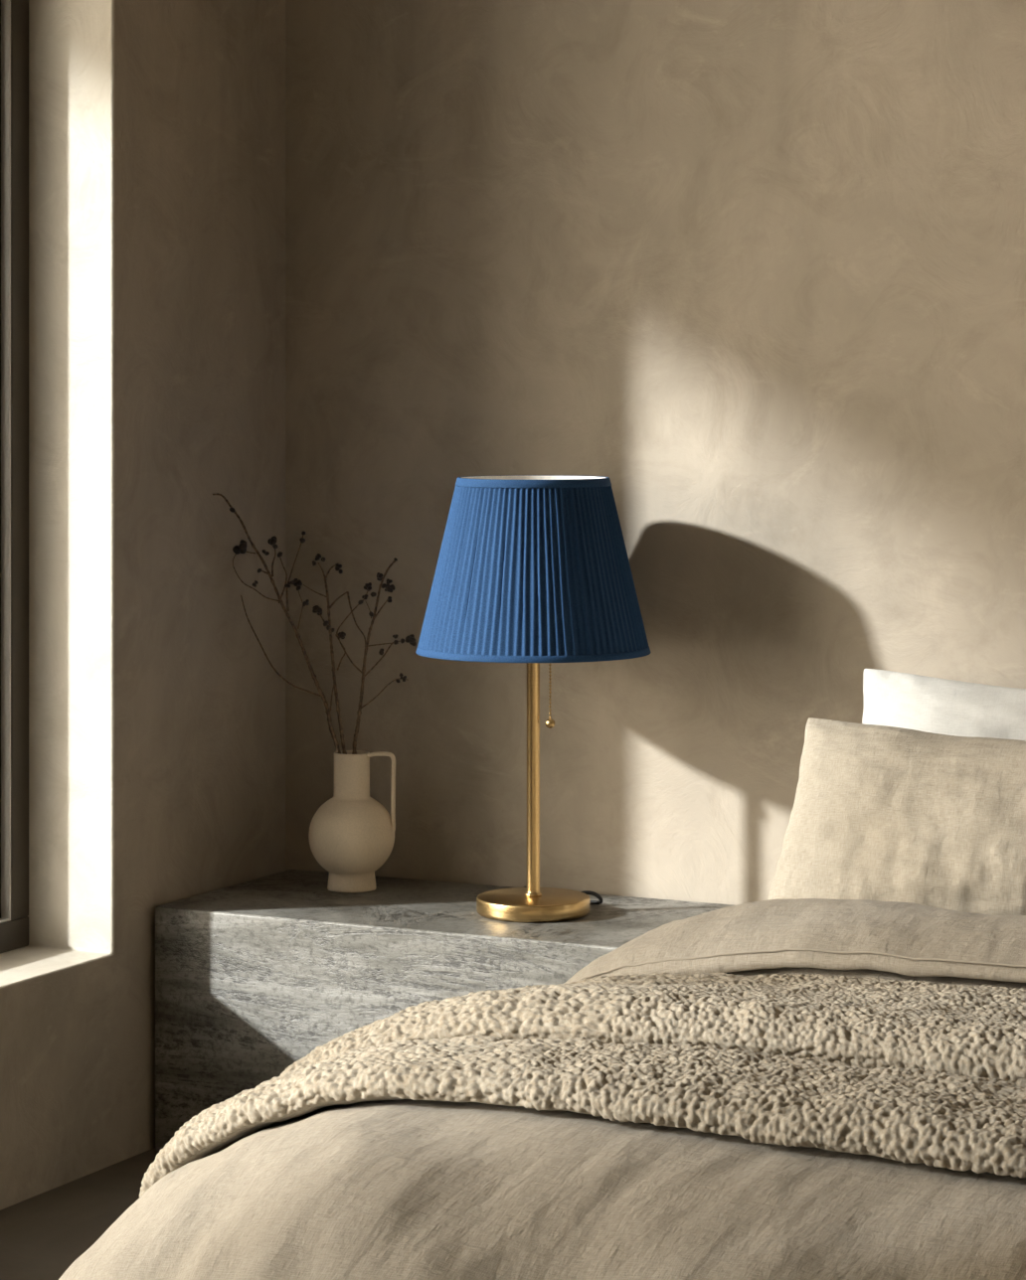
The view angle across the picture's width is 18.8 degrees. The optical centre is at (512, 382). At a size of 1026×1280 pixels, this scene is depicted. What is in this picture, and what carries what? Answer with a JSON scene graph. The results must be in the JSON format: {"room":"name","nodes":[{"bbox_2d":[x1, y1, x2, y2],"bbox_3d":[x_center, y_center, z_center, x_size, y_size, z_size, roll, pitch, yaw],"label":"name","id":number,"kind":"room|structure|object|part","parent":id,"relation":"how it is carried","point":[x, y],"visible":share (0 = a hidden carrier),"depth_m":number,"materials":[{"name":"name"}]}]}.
{"room":"bedroom","nodes":[
{"label":"bedroom","id":0,"kind":"room"},
{"bbox_2d":[0,1147,159,1279],"bbox_3d":[0.716,1.086,0.535,5.600,0.100,6.400,0,0,26],"label":"floor","id":1,"kind":"structure","parent":0,"point":[42,1235],"depth_m":3.84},
{"bbox_2d":[155,869,733,1150],"bbox_3d":[-0.088,0.871,4.184,0.705,0.330,0.361,0,0,26],"label":"nightstand","id":2,"kind":"object","parent":1,"relation":"on","point":[253,976],"visible":0.38,"depth_m":4.11,"materials":[{"name":"grey stone"}]},
{"bbox_2d":[308,750,395,893],"bbox_3d":[-0.224,0.610,4.317,0.120,0.192,0.120,0,0,26],"label":"vase","id":3,"kind":"object","parent":2,"relation":"on","point":[351,836],"visible":1,"depth_m":4.29,"materials":[{"name":"beige ceramic"}]},
{"bbox_2d":[212,492,340,753],"bbox_3d":[-0.323,0.363,4.303,0.186,0.419,0.026,0,0,-4],"label":"branch","id":4,"kind":"object","parent":3,"relation":"in","point":[241,548],"visible":1,"depth_m":4.30,"materials":[{"name":"brown plant"}]},
{"bbox_2d":[303,553,365,754],"bbox_3d":[-0.248,0.405,4.319,0.088,0.334,0.019,0,0,-3],"label":"branch","id":5,"kind":"object","parent":3,"relation":"in","point":[315,609],"visible":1,"depth_m":4.32,"materials":[{"name":"brown plant"}]},
{"bbox_3d":[-0.243,0.423,4.318,0.042,0.299,0.007,0,0,3],"label":"stem","id":6,"kind":"part","parent":5,"relation":"part of","materials":[{"name":"brown plant"}]},
{"bbox_2d":[335,557,416,754],"bbox_3d":[-0.190,0.408,4.313,0.112,0.329,0.018,0,0,0],"label":"branch","id":7,"kind":"object","parent":3,"relation":"in","point":[410,639],"visible":1,"depth_m":4.31,"materials":[{"name":"brown plant"}]},
{"bbox_3d":[-0.193,0.409,4.314,0.063,0.327,0.008,0,0,8],"label":"stem","id":8,"kind":"part","parent":7,"relation":"part of","materials":[{"name":"brown plant"}]},
{"bbox_3d":[-0.182,0.571,4.311,0.039,0.115,0.019,0,0,9],"label":"handle","id":9,"kind":"part","parent":3,"relation":"part of","materials":[{"name":"beige ceramic"}]},
{"bbox_2d":[415,475,650,923],"bbox_3d":[0.030,0.416,4.129,0.311,0.580,0.326,0,0,26],"label":"table lamp","id":10,"kind":"object","parent":2,"relation":"on","point":[533,570],"visible":1,"depth_m":4.02,"materials":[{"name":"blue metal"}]},
{"bbox_3d":[0.027,0.243,4.122,0.308,0.215,0.307,0,0,26],"label":"lamp shade","id":11,"kind":"part","parent":10,"relation":"part of","materials":[{"name":"blue fabric"}]},
{"bbox_3d":[0.039,0.326,4.120,0.025,0.244,0.004,0,0,10],"label":"pull chain","id":12,"kind":"part","parent":10,"relation":"part of","materials":[{"name":"gold metal"}]},
{"bbox_3d":[0.052,0.696,4.238,0.048,0.020,0.169,0,0,-38],"label":"power cord","id":13,"kind":"part","parent":10,"relation":"part of","materials":[{"name":"black rubber"}]},
{"bbox_3d":[0.793,0.866,3.066,1.485,0.340,1.565,0,0,26],"label":"bed","id":14,"kind":"object","parent":1,"relation":"on","visible":0},
{"bbox_2d":[58,898,1025,1279],"bbox_3d":[0.620,0.888,2.696,1.934,0.624,1.377,0,0,26],"label":"duvet","id":15,"kind":"object","parent":14,"relation":"on","point":[402,1189],"visible":0.57,"depth_m":2.51,"materials":[{"name":"fabric"}]},
{"bbox_2d":[139,971,1025,1197],"bbox_3d":[0.619,0.753,2.709,1.982,0.366,0.731,0,0,26],"label":"throw blanket","id":16,"kind":"object","parent":15,"relation":"on","point":[929,1073],"visible":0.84,"depth_m":2.76,"materials":[{"name":"fabric"}]},
{"bbox_2d":[767,717,1025,915],"bbox_3d":[0.641,0.555,3.629,0.740,0.281,0.208,0,0,26],"label":"pillow","id":17,"kind":"object","parent":14,"relation":"on","point":[881,813],"visible":0.61,"depth_m":3.67,"materials":[{"name":"beige fabric"}]},
{"bbox_2d":[861,668,1025,740],"bbox_3d":[0.746,0.531,3.818,0.695,0.322,0.162,0,0,30],"label":"pillow","id":18,"kind":"object","parent":14,"relation":"on","point":[890,699],"visible":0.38,"depth_m":3.92,"materials":[{"name":"white fabric"}]},
{"bbox_2d":[0,0,285,1210],"bbox_3d":[-1.187,-0.339,3.037,0.230,2.950,3.600,0,0,26],"label":"wall","id":19,"kind":"structure","parent":0,"point":[157,127],"depth_m":4.16,"materials":[{"name":"beige paint"}]},
{"bbox_2d":[0,0,28,953],"bbox_3d":[-1.266,-0.329,2.994,0.066,2.171,2.652,0,0,26],"label":"window","id":20,"kind":"structure","parent":19,"relation":"in","point":[14,14],"depth_m":4.14,"materials":[{"name":"brown metal"}]},
{"bbox_3d":[-1.266,-0.329,2.994,0.032,2.091,2.572,0,0,26],"label":"sash","id":21,"kind":"part","parent":20,"relation":"part of","materials":[{"name":"brown metal"}]},
{"bbox_2d":[285,0,1025,905],"bbox_3d":[2.170,-0.339,3.386,5.520,2.950,0.200,0,0,26],"label":"wall","id":22,"kind":"structure","parent":0,"point":[753,269],"depth_m":4.25,"materials":[{"name":"beige paint"}]}
]}

